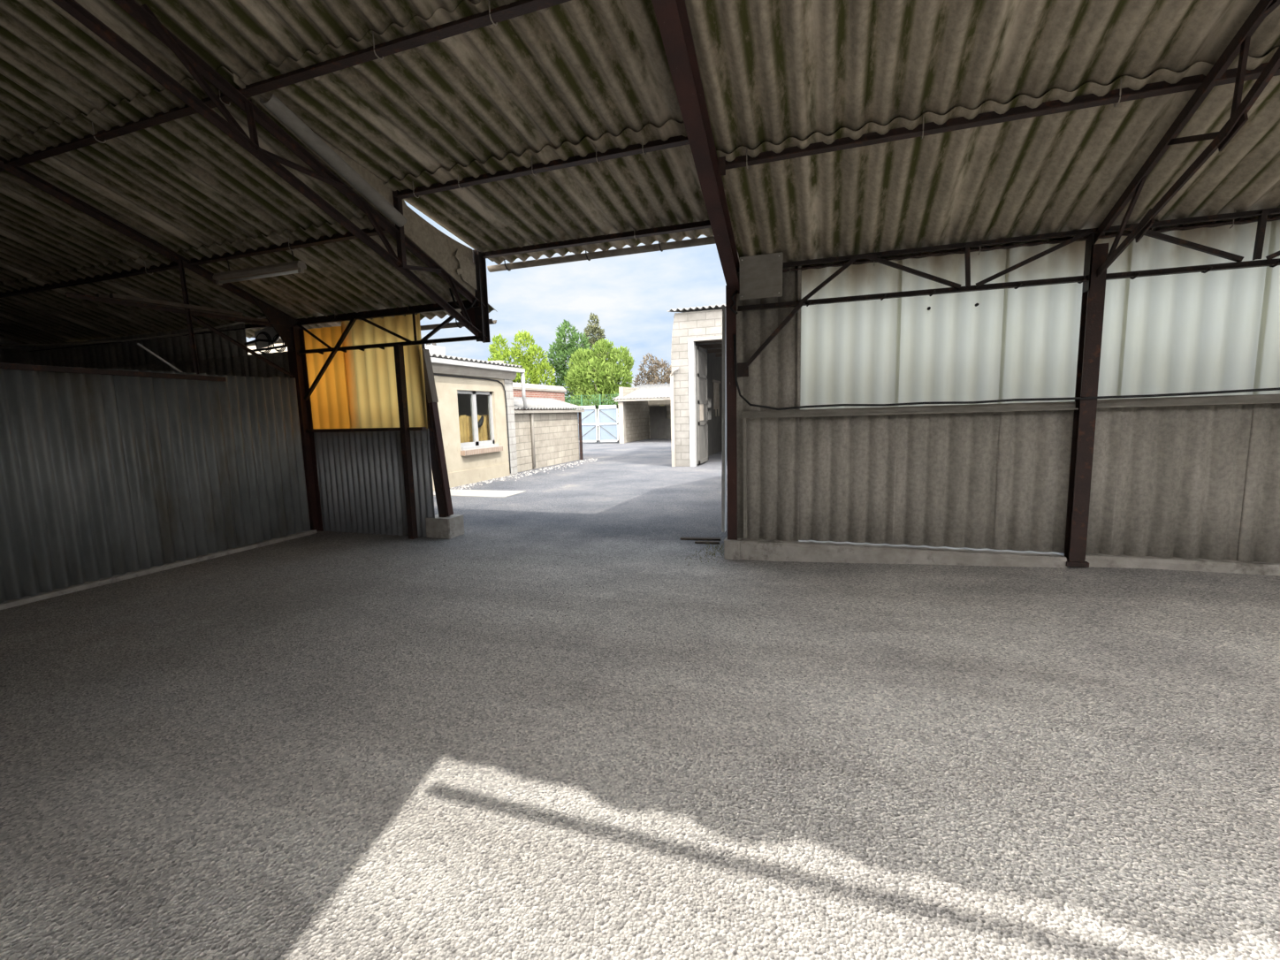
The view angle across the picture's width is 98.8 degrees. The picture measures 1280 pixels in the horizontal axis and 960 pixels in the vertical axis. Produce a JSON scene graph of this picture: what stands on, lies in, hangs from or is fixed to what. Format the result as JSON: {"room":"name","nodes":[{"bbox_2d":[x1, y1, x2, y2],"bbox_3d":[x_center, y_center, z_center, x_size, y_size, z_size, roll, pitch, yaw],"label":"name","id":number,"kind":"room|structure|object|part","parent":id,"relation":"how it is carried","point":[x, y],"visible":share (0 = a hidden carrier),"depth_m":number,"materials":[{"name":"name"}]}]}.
{"room":"open warehouse shed","nodes":[
{"label":"open warehouse shed","id":0,"kind":"room"},
{"bbox_2d":[0,336,32,364],"bbox_3d":[-11.898,-1.086,5.830,0.086,4.453,8.300,1,7,19],"label":"wall","id":1,"kind":"structure","parent":0,"point":[20,354],"depth_m":9.32,"materials":[{"name":"grey metal"}]},
{"bbox_2d":[0,365,310,603],"bbox_3d":[-5.915,0.150,3.848,0.056,2.112,7.900,1,7,19],"label":"wall","id":2,"kind":"structure","parent":0,"point":[102,476],"depth_m":5.70,"materials":[{"name":"grey metal"}]},
{"bbox_2d":[0,362,226,381],"bbox_3d":[-5.484,-1.006,4.890,0.045,0.100,3.421,1,7,19],"label":"rail","id":3,"kind":"object","parent":2,"relation":"attached to","point":[3,365],"visible":1,"depth_m":5.40,"materials":[{"name":"brown metal"}]},
{"bbox_2d":[137,342,182,372],"bbox_3d":[-5.065,-0.362,6.795,0.036,2.431,1.717,1,7,17],"label":"metal rod","id":4,"kind":"object","parent":3,"relation":"attached to","point":[138,344],"visible":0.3,"depth_m":6.03,"materials":[{"name":"metal"}]},
{"bbox_2d":[0,155,301,377],"bbox_3d":[-5.933,-2.001,3.704,0.070,2.236,7.974,1,7,19],"label":"roof truss","id":5,"kind":"object","parent":2,"relation":"on","point":[281,322],"visible":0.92,"depth_m":6.12,"materials":[{"name":"brown metal"}]},
{"bbox_2d":[109,293,242,315],"bbox_3d":[-5.062,-1.927,6.062,0.050,0.060,1.281,1,7,19],"label":"wooden pole","id":6,"kind":"object","parent":5,"relation":"on","point":[111,295],"visible":1,"depth_m":5.95,"materials":[{"name":"brown wood"}]},
{"bbox_2d":[96,293,268,322],"bbox_3d":[-5.083,-1.934,6.245,0.040,0.035,1.750,1,7,19],"label":"wooden pole","id":7,"kind":"object","parent":5,"relation":"on","point":[97,294],"visible":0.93,"depth_m":6.33,"materials":[{"name":"brown wood"}]},
{"bbox_2d":[0,223,395,297],"bbox_3d":[-6.695,-2.500,6.760,9.240,0.136,0.078,1,7,19],"label":"steel purlin","id":8,"kind":"object","parent":5,"relation":"on","point":[338,237],"visible":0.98,"depth_m":6.12,"materials":[{"name":"brown metal"}]},
{"bbox_2d":[212,248,306,285],"bbox_3d":[-4.120,-2.306,5.907,1.270,0.271,0.110,1,7,19],"label":"lamp","id":9,"kind":"object","parent":8,"relation":"hanging from","point":[293,267],"visible":1,"depth_m":5.86,"materials":[{"name":"metal"}]},
{"bbox_3d":[-4.118,-2.254,5.914,1.270,0.075,0.110,1,7,19],"label":"casing","id":10,"kind":"part","parent":9,"relation":"part of","materials":[{"name":"grey metal"}]},
{"bbox_2d":[29,299,469,351],"bbox_3d":[-6.281,-2.198,8.043,9.190,0.136,0.078,1,7,19],"label":"steel purlin","id":11,"kind":"object","parent":5,"relation":"on","point":[248,326],"visible":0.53,"depth_m":7.22,"materials":[{"name":"brown metal"}]},
{"bbox_2d":[254,327,279,349],"bbox_3d":[-5.274,-2.029,7.794,0.540,0.300,0.010,1,7,19],"label":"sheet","id":12,"kind":"object","parent":11,"relation":"attached to","point":[270,331],"visible":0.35,"depth_m":7.82,"materials":[{"name":"metal"}]},
{"bbox_2d":[0,0,571,172],"bbox_3d":[-5.702,-2.809,4.878,12.340,0.136,0.078,1,7,19],"label":"steel purlin","id":13,"kind":"object","parent":5,"relation":"on","point":[521,7],"visible":0.94,"depth_m":3.61,"materials":[{"name":"brown metal"}]},
{"bbox_2d":[0,529,316,609],"bbox_3d":[-5.871,1.215,3.974,0.140,0.065,7.900,1,7,19],"label":"baseboard","id":14,"kind":"structure","parent":2,"relation":"attached to","point":[8,604],"depth_m":5.70,"materials":[{"name":"concrete"}]},
{"bbox_2d":[30,322,434,537],"bbox_3d":[-6.635,-0.782,8.355,8.360,2.980,0.053,1,7,19],"label":"wall","id":15,"kind":"structure","parent":0,"point":[361,476],"depth_m":7.62,"materials":[{"name":"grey metal"}]},
{"bbox_2d":[0,316,266,345],"bbox_3d":[-7.964,-2.147,8.145,5.911,0.234,0.134,0,7,11],"label":"rope","id":16,"kind":"object","parent":15,"relation":"attached to","point":[262,317],"visible":0.79,"depth_m":8.02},
{"bbox_2d":[304,326,350,429],"bbox_3d":[-4.239,-1.372,7.482,0.900,1.380,0.034,1,7,19],"label":"sheet","id":17,"kind":"object","parent":15,"relation":"attached to","point":[329,401],"visible":0.66,"depth_m":7.49,"materials":[{"name":"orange plastic"}]},
{"bbox_2d":[305,426,426,432],"bbox_3d":[-3.655,-0.663,7.248,1.960,0.040,0.070,1,7,19],"label":"wall rail","id":18,"kind":"object","parent":15,"relation":"attached to","point":[409,428],"visible":1,"depth_m":7.20,"materials":[{"name":"brown metal"}]},
{"bbox_2d":[341,313,427,428],"bbox_3d":[-3.333,-1.382,7.120,1.310,1.440,0.038,1,7,19],"label":"sheet","id":19,"kind":"object","parent":15,"relation":"attached to","point":[370,375],"visible":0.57,"depth_m":7.12,"materials":[{"name":"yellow plastic"}]},
{"bbox_2d":[0,65,497,347],"bbox_3d":[-6.668,-2.544,6.851,9.230,1.198,3.217,1,7,19],"label":"ceiling","id":20,"kind":"structure","parent":0,"point":[183,184],"depth_m":5.76,"materials":[{"name":"metal"}]},
{"bbox_2d":[247,319,496,346],"bbox_3d":[-6.168,-2.104,8.464,9.130,0.121,0.144,1,7,19],"label":"gutter","id":21,"kind":"object","parent":20,"relation":"attached to","point":[459,324],"visible":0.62,"depth_m":7.20,"materials":[{"name":"grey metal"}]},
{"bbox_2d":[0,0,566,142],"bbox_3d":[-2.388,-2.968,3.042,19.800,0.578,1.528,1,7,19],"label":"ceiling","id":22,"kind":"structure","parent":0,"point":[54,68],"depth_m":3.62,"materials":[{"name":"metal"}]},
{"bbox_2d":[237,0,713,264],"bbox_3d":[-0.662,-2.745,4.792,3.600,0.571,3.172,1,7,19],"label":"roof","id":23,"kind":"structure","parent":0,"point":[563,81],"depth_m":4.23,"materials":[{"name":"grey metal"}]},
{"bbox_2d":[487,236,716,272],"bbox_3d":[-0.197,-2.657,6.347,3.620,0.126,0.154,1,7,19],"label":"gutter","id":24,"kind":"object","parent":23,"relation":"attached to","point":[706,240],"visible":0.87,"depth_m":6.39,"materials":[{"name":"grey metal"}]},
{"bbox_2d":[0,432,1279,959],"bbox_3d":[-2.859,-1.157,22.197,100.000,0.134,120.000,1,7,19],"label":"floor","id":25,"kind":"structure","parent":0,"point":[64,659],"depth_m":2.53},
{"bbox_2d":[287,327,323,531],"bbox_3d":[-4.632,-0.662,7.574,0.150,2.808,0.150,1,7,19],"label":"steel post","id":26,"kind":"object","parent":25,"relation":"on","point":[298,367],"visible":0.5,"depth_m":7.57,"materials":[{"name":"brown metal"}]},
{"bbox_2d":[243,331,287,354],"bbox_3d":[-5.182,-1.940,7.640,0.904,0.350,0.061,1,7,19],"label":"pipe","id":27,"kind":"object","parent":26,"relation":"attached to","point":[276,339],"depth_m":7.65,"materials":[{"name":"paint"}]},
{"bbox_3d":[-5.290,-1.925,7.693,0.321,0.313,0.037,1,7,19],"label":"wire coil","id":28,"kind":"part","parent":27,"relation":"part of","materials":[{"name":"black rubber"}]},
{"bbox_3d":[-5.006,-1.901,7.597,0.261,0.253,0.037,1,7,19],"label":"wire coil","id":29,"kind":"part","parent":27,"relation":"part of","materials":[{"name":"black rubber"}]},
{"bbox_2d":[247,335,527,490],"bbox_3d":[-6.309,-1.677,13.031,5.088,3.580,5.898,1,7,19],"label":"house","id":30,"kind":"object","parent":25,"relation":"on","point":[464,386],"visible":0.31,"depth_m":13.13,"materials":[{"name":"white paint"}]},
{"bbox_3d":[-4.208,-2.435,11.942,0.140,0.240,5.420,1,7,19],"label":"cornice","id":31,"kind":"part","parent":30,"relation":"part of","materials":[{"name":"white paint"}]},
{"bbox_2d":[458,414,489,442],"bbox_3d":[-4.221,-0.791,13.370,0.210,1.570,2.260,1,7,19],"label":"curtain","id":32,"kind":"object","parent":30,"relation":"in","point":[466,434],"visible":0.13,"depth_m":13.34,"materials":[{"name":"fabric"}]},
{"bbox_2d":[477,415,483,427],"bbox_3d":[-3.954,-1.445,13.590,0.140,0.288,0.258,1,7,19],"label":"bag","id":33,"kind":"object","parent":32,"relation":"hanging from","point":[480,422],"visible":0.89,"depth_m":13.54,"materials":[{"name":"plastic"}]},
{"bbox_3d":[-3.890,-0.712,13.275,0.320,0.120,1.540,1,7,19],"label":"window sill","id":34,"kind":"part","parent":30,"relation":"part of","materials":[{"name":"brown brick"}]},
{"bbox_2d":[393,344,418,539],"bbox_3d":[-2.991,-0.465,7.005,0.075,2.470,0.085,1,7,19],"label":"steel post","id":35,"kind":"object","parent":25,"relation":"on","point":[399,352],"visible":1,"depth_m":6.97,"materials":[{"name":"brown metal"}]},
{"bbox_2d":[295,304,480,400],"bbox_3d":[-3.261,-1.584,6.965,2.920,1.041,0.064,1,7,19],"label":"girder","id":36,"kind":"object","parent":35,"relation":"attached to","point":[424,340],"visible":0.97,"depth_m":6.98,"materials":[{"name":"metal"}]},
{"bbox_2d":[51,0,487,338],"bbox_3d":[-2.534,-2.345,4.473,0.165,1.907,4.320,1,7,19],"label":"roof truss","id":37,"kind":"object","parent":36,"relation":"on","point":[198,68],"depth_m":4.13,"materials":[{"name":"brown metal"}]},
{"bbox_3d":[-2.478,-2.583,4.570,0.130,0.528,1.302,1,7,19],"label":"cover strip","id":38,"kind":"part","parent":37,"relation":"part of","materials":[{"name":"grey metal"}]},
{"bbox_2d":[232,72,476,297],"bbox_3d":[-2.368,-2.508,5.119,0.050,1.056,2.660,1,7,19],"label":"panel","id":39,"kind":"object","parent":37,"relation":"attached to","point":[457,257],"visible":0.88,"depth_m":5.63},
{"bbox_3d":[-2.305,-2.401,5.260,0.055,0.701,0.055,1,7,19],"label":"stub post","id":40,"kind":"part","parent":37,"relation":"part of","materials":[{"name":"brown metal"}]},
{"bbox_2d":[449,249,490,342],"bbox_3d":[-2.036,-2.166,6.486,0.424,1.043,0.215,-1,7,5],"label":"post","id":41,"kind":"object","parent":37,"relation":"hanging from","point":[479,316],"visible":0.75,"depth_m":6.49,"materials":[{"name":"metal"}]},
{"bbox_2d":[481,220,711,258],"bbox_3d":[-0.438,-2.635,5.976,2.970,0.136,0.078,1,7,19],"label":"steel purlin","id":42,"kind":"object","parent":41,"relation":"attached to","point":[700,224],"visible":0.93,"depth_m":5.98,"materials":[{"name":"metal"}]},
{"bbox_2d":[393,135,689,198],"bbox_3d":[-0.889,-2.690,4.706,3.010,0.136,0.078,1,7,19],"label":"steel purlin","id":43,"kind":"object","parent":37,"relation":"attached to","point":[678,140],"visible":0.97,"depth_m":4.67,"materials":[{"name":"brown metal"}]},
{"bbox_2d":[425,514,464,539],"bbox_3d":[-2.584,0.618,7.251,0.380,0.280,0.300,1,7,19],"label":"concrete block","id":44,"kind":"object","parent":25,"relation":"on","point":[452,526],"visible":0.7,"depth_m":7.13,"materials":[{"name":"grey concrete"}]},
{"bbox_2d":[421,343,453,517],"bbox_3d":[-2.678,-0.631,7.100,0.352,2.251,0.135,1,7,19],"label":"steel post","id":45,"kind":"object","parent":44,"relation":"on","point":[438,457],"depth_m":7.08,"materials":[{"name":"brown metal"}]},
{"bbox_2d":[433,488,525,497],"bbox_3d":[-3.449,0.278,11.223,2.070,0.032,0.800,1,7,19],"label":"slab","id":46,"kind":"object","parent":25,"relation":"on","point":[460,492],"visible":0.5,"depth_m":11.10,"materials":[{"name":"grey concrete"}]},
{"bbox_2d":[434,457,596,492],"bbox_3d":[-2.648,-0.239,15.123,1.010,0.028,8.276,1,7,19],"label":"gravel","id":47,"kind":"object","parent":25,"relation":"on","point":[575,463],"visible":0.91,"depth_m":14.34,"materials":[{"name":"white gravel"}]},
{"bbox_2d":[487,329,555,385],"bbox_3d":[-8.756,-7.096,40.240,5.908,7.838,2.950,1,7,19],"label":"broadleaf tree","id":48,"kind":"object","parent":25,"relation":"on","point":[530,369],"visible":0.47,"depth_m":39.67,"materials":[{"name":"green plant"}]},
{"bbox_2d":[512,382,566,410],"bbox_3d":[-3.829,-1.847,17.908,0.320,2.600,5.900,1,7,19],"label":"parapet","id":49,"kind":"object","parent":25,"relation":"on","point":[531,390],"visible":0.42,"depth_m":18.71,"materials":[{"name":"red brick"}]},
{"bbox_2d":[513,396,585,472],"bbox_3d":[-3.240,-1.520,16.971,1.418,2.149,4.450,1,7,19],"label":"outbuilding","id":50,"kind":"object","parent":25,"relation":"on","point":[550,436],"visible":0.72,"depth_m":16.71,"materials":[{"name":"beige concrete"}]},
{"bbox_3d":[-2.022,-1.515,18.676,0.080,1.660,0.080,1,7,19],"label":"corner post","id":51,"kind":"part","parent":50,"relation":"part of","materials":[{"name":"brown metal"}]},
{"bbox_2d":[546,319,591,410],"bbox_3d":[-5.304,-7.955,42.417,4.254,8.832,2.478,1,7,19],"label":"broadleaf tree","id":52,"kind":"object","parent":25,"relation":"on","point":[562,350],"visible":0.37,"depth_m":41.94,"materials":[{"name":"green plant"}]},
{"bbox_2d":[564,392,618,428],"bbox_3d":[-1.270,-4.136,34.516,15.344,2.888,1.241,1,7,19],"label":"hedge","id":53,"kind":"object","parent":25,"relation":"on","point":[614,395],"visible":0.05,"depth_m":35.04,"materials":[{"name":"green plant"}]},
{"bbox_2d":[564,393,619,429],"bbox_3d":[-2.434,-3.931,33.958,5.060,2.750,0.060,1,7,19],"label":"wire fence","id":54,"kind":"object","parent":25,"relation":"on","point":[599,400],"visible":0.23,"depth_m":33.94,"materials":[{"name":"green metal"}]},
{"bbox_2d":[580,312,609,432],"bbox_3d":[-3.564,-8.755,44.929,3.103,9.716,2.760,1,7,19],"label":"conifer tree","id":55,"kind":"object","parent":25,"relation":"on","point":[593,328],"visible":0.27,"depth_m":44.25,"materials":[{"name":"green plant"}]},
{"bbox_2d":[563,337,635,414],"bbox_3d":[-2.677,-6.187,36.682,5.232,6.586,2.887,1,8,21],"label":"broadleaf tree","id":56,"kind":"object","parent":25,"relation":"on","point":[601,371],"visible":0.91,"depth_m":35.97,"materials":[{"name":"green plant"}]},
{"bbox_2d":[612,383,670,443],"bbox_3d":[1.098,-3.733,29.810,3.600,3.184,4.907,1,7,19],"label":"garage","id":57,"kind":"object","parent":25,"relation":"on","point":[634,404],"visible":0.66,"depth_m":29.61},
{"bbox_2d":[575,404,618,441],"bbox_3d":[-2.243,-2.937,28.656,2.384,1.900,0.085,1,7,19],"label":"gate","id":58,"kind":"object","parent":57,"relation":"attached to","point":[607,415],"visible":0.82,"depth_m":28.61,"materials":[{"name":"grey metal"}]},
{"bbox_3d":[-2.798,-2.947,28.856,1.190,1.900,0.040,1,7,19],"label":"frame","id":59,"kind":"part","parent":58,"relation":"part of","materials":[{"name":"white paint"}]},
{"bbox_3d":[-1.650,-2.928,28.458,1.120,1.900,0.040,1,7,19],"label":"frame","id":60,"kind":"part","parent":58,"relation":"part of","materials":[{"name":"white paint"}]},
{"bbox_2d":[632,352,671,388],"bbox_3d":[1.444,-5.905,37.332,4.796,5.656,2.562,1,7,19],"label":"broadleaf tree","id":61,"kind":"object","parent":25,"relation":"on","point":[652,377],"visible":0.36,"depth_m":37.37,"materials":[{"name":"brown plant"}]},
{"bbox_2d":[649,405,666,439],"bbox_3d":[1.071,-3.339,31.883,1.000,1.900,0.060,1,7,19],"label":"metal sheet","id":62,"kind":"object","parent":25,"relation":"on","point":[658,414],"visible":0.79,"depth_m":31.85,"materials":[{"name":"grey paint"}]},
{"bbox_2d":[44,535,1279,959],"bbox_3d":[0.569,1.089,3.156,12.247,0.142,5.002,1,7,19],"label":"gravel","id":63,"kind":"object","parent":25,"relation":"on","point":[795,925],"visible":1,"depth_m":2.61,"materials":[{"name":"grey gravel"}]},
{"bbox_2d":[666,419,670,439],"bbox_3d":[1.982,-2.936,31.479,0.800,1.150,0.600,1,7,19],"label":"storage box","id":64,"kind":"object","parent":25,"relation":"on","point":[668,421],"visible":0.36,"depth_m":31.28,"materials":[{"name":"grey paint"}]},
{"bbox_2d":[666,304,725,466],"bbox_3d":[4.049,-3.394,17.594,4.600,5.336,6.757,1,7,19],"label":"building","id":65,"kind":"structure","parent":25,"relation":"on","point":[697,334],"depth_m":15.37,"materials":[{"name":"grey paint"}]},
{"bbox_3d":[1.804,-2.164,16.004,0.040,3.300,1.200,1,7,19],"label":"door","id":66,"kind":"part","parent":65,"relation":"part of","materials":[{"name":"grey paint"}]},
{"bbox_3d":[1.769,-1.955,15.830,0.015,0.470,0.600,1,7,19],"label":"pane","id":67,"kind":"part","parent":65,"relation":"part of","materials":[{"name":"white glass"}]},
{"bbox_3d":[1.837,-2.164,15.992,0.030,3.300,1.200,1,7,19],"label":"rail","id":68,"kind":"part","parent":65,"relation":"part of","materials":[{"name":"metal"}]},
{"bbox_2d":[712,379,720,416],"bbox_3d":[2.808,-2.982,20.029,0.062,1.290,1.300,1,7,19],"label":"hose","id":69,"kind":"object","parent":65,"relation":"hanging from","point":[716,396],"visible":1,"depth_m":19.88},
{"bbox_2d":[680,536,720,540],"bbox_3d":[0.734,0.713,6.659,0.484,0.020,0.070,0,7,12],"label":"wooden board","id":70,"kind":"object","parent":25,"relation":"on","point":[681,537],"visible":1,"depth_m":6.64,"materials":[{"name":"brown wood"}]},
{"bbox_2d":[688,540,723,569],"bbox_3d":[0.803,0.778,5.971,0.629,0.060,1.085,4,9,40],"label":"weeds","id":71,"kind":"object","parent":25,"relation":"on","point":[708,540],"visible":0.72,"depth_m":6.04,"materials":[{"name":"green plant"}]},
{"bbox_2d":[694,540,719,543],"bbox_3d":[0.792,0.736,6.460,0.283,0.020,0.050,0,7,11],"label":"wooden board","id":72,"kind":"object","parent":25,"relation":"on","point":[696,542],"visible":0.93,"depth_m":6.45,"materials":[{"name":"brown wood"}]},
{"bbox_2d":[723,536,742,559],"bbox_3d":[1.001,0.728,5.842,0.170,0.220,0.260,1,7,19],"label":"concrete block","id":73,"kind":"object","parent":25,"relation":"on","point":[732,548],"visible":0.6,"depth_m":5.72,"materials":[{"name":"grey concrete"}]},
{"bbox_2d":[725,285,738,540],"bbox_3d":[0.969,-0.658,5.664,0.124,2.596,0.192,1,7,19],"label":"steel post","id":74,"kind":"object","parent":73,"relation":"on","point":[731,313],"visible":0.86,"depth_m":5.61,"materials":[{"name":"brown metal"}]},
{"bbox_2d":[721,307,726,532],"bbox_3d":[0.897,-0.609,5.830,0.065,2.361,0.120,1,7,19],"label":"flashing","id":75,"kind":"object","parent":74,"relation":"attached to","point":[724,345],"visible":0.93,"depth_m":5.81,"materials":[{"name":"grey metal"}]},
{"bbox_2d":[733,334,1279,410],"bbox_3d":[4.499,-1.015,4.272,7.535,0.761,0.064,1,7,19],"label":"cable","id":76,"kind":"object","parent":74,"relation":"attached to","point":[735,336],"visible":1,"depth_m":4.80,"materials":[{"name":"black rubber"}]},
{"bbox_2d":[1063,232,1109,567],"bbox_3d":[3.768,-0.632,4.631,0.160,2.770,0.140,1,7,19],"label":"steel post","id":77,"kind":"object","parent":25,"relation":"on","point":[1093,290],"visible":0.94,"depth_m":4.61,"materials":[{"name":"brown metal"}]},
{"bbox_2d":[737,207,1279,377],"bbox_3d":[4.511,-1.508,4.229,7.500,1.068,0.081,1,7,19],"label":"girder","id":78,"kind":"object","parent":77,"relation":"attached to","point":[742,368],"visible":1,"depth_m":4.66,"materials":[{"name":"metal"}]},
{"bbox_2d":[1093,0,1279,277],"bbox_3d":[3.065,-2.309,2.467,0.075,1.855,4.225,1,7,19],"label":"roof truss","id":79,"kind":"object","parent":78,"relation":"on","point":[1240,42],"visible":0.96,"depth_m":3.21,"materials":[{"name":"brown metal"}]},
{"bbox_2d":[782,208,1279,274],"bbox_3d":[4.580,-2.018,4.250,7.400,0.136,0.078,1,7,19],"label":"steel purlin","id":80,"kind":"object","parent":77,"relation":"attached to","point":[1241,221],"visible":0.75,"depth_m":4.67,"materials":[{"name":"brown metal"}]},
{"bbox_3d":[3.800,0.723,4.788,0.160,0.040,0.120,1,7,19],"label":"plate","id":81,"kind":"part","parent":77,"relation":"part of","materials":[{"name":"brown metal"}]},
{"bbox_2d":[685,0,1279,262],"bbox_3d":[4.134,-2.368,3.097,7.464,1.193,3.213,1,7,19],"label":"ceiling","id":82,"kind":"structure","parent":0,"point":[776,75],"depth_m":3.62,"materials":[{"name":"grey metal"}]},
{"bbox_2d":[736,266,1279,563],"bbox_3d":[4.559,-0.692,4.453,7.530,2.770,0.057,1,7,19],"label":"wall","id":83,"kind":"structure","parent":0,"point":[1195,481],"depth_m":5.01,"materials":[{"name":"grey metal"}]},
{"bbox_2d":[651,0,739,293],"bbox_3d":[0.366,-2.470,3.534,0.186,1.692,4.147,1,7,18],"label":"steel beam","id":84,"kind":"structure","parent":83,"relation":"attached to","point":[672,17],"depth_m":3.66,"materials":[{"name":"brown metal"}]},
{"bbox_2d":[739,251,782,299],"bbox_3d":[1.163,-1.958,5.275,0.405,0.400,0.022,1,7,19],"label":"flat board","id":85,"kind":"object","parent":84,"relation":"attached to","point":[760,275],"visible":1,"depth_m":5.27,"materials":[{"name":"metal"}]},
{"bbox_2d":[725,62,1279,169],"bbox_3d":[4.130,-2.338,2.924,7.390,0.136,0.078,1,7,19],"label":"steel purlin","id":86,"kind":"object","parent":84,"relation":"attached to","point":[1121,95],"visible":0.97,"depth_m":3.55,"materials":[{"name":"brown metal"}]},
{"bbox_2d":[797,266,801,406],"bbox_3d":[1.567,-1.413,5.388,0.030,1.390,0.050,1,7,19],"label":"trim","id":87,"kind":"structure","parent":83,"relation":"attached to","point":[799,270],"depth_m":5.37,"materials":[{"name":"grey metal"}]},
{"bbox_2d":[800,254,902,409],"bbox_3d":[2.000,-1.392,5.243,0.895,1.420,0.040,1,7,19],"label":"sheet","id":88,"kind":"object","parent":83,"relation":"attached to","point":[850,351],"visible":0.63,"depth_m":5.24,"materials":[{"name":"plastic"}]},
{"bbox_2d":[740,538,1066,567],"bbox_3d":[2.424,0.768,5.355,2.830,0.245,0.230,1,7,19],"label":"concrete curb","id":89,"kind":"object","parent":83,"relation":"attached to","point":[803,551],"depth_m":5.27,"materials":[{"name":"concrete"}]},
{"bbox_2d":[898,243,1005,406],"bbox_3d":[2.807,-1.377,4.952,0.880,1.420,0.076,1,7,19],"label":"sheet","id":90,"kind":"object","parent":83,"relation":"attached to","point":[950,344],"visible":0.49,"depth_m":4.97,"materials":[{"name":"plastic"}]},
{"bbox_2d":[740,393,1279,538],"bbox_3d":[4.578,-0.013,4.446,7.470,1.365,0.070,1,7,19],"label":"wall rail","id":91,"kind":"object","parent":83,"relation":"attached to","point":[1252,399],"visible":0.88,"depth_m":4.88,"materials":[{"name":"grey metal"}]},
{"bbox_2d":[998,230,1133,403],"bbox_3d":[3.618,-1.365,4.681,0.890,1.420,0.038,1,7,19],"label":"sheet","id":92,"kind":"object","parent":83,"relation":"attached to","point":[1041,323],"visible":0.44,"depth_m":4.71,"materials":[{"name":"plastic"}]},
{"bbox_2d":[1085,553,1279,575],"bbox_3d":[6.024,0.815,4.124,4.500,0.265,0.190,1,7,19],"label":"baseboard","id":93,"kind":"structure","parent":83,"relation":"attached to","point":[1099,560],"depth_m":4.55,"materials":[{"name":"concrete"}]},
{"bbox_2d":[1120,214,1272,398],"bbox_3d":[4.444,-1.353,4.402,0.915,1.420,0.039,1,7,19],"label":"sheet","id":94,"kind":"object","parent":83,"relation":"attached to","point":[1194,331],"visible":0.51,"depth_m":4.40,"materials":[{"name":"plastic"}]},
{"bbox_2d":[1252,213,1279,394],"bbox_3d":[5.266,-1.338,4.109,0.890,1.420,0.040,1,7,19],"label":"sheet","id":95,"kind":"object","parent":83,"relation":"attached to","point":[1268,361],"visible":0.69,"depth_m":4.25,"materials":[{"name":"plastic"}]}
]}

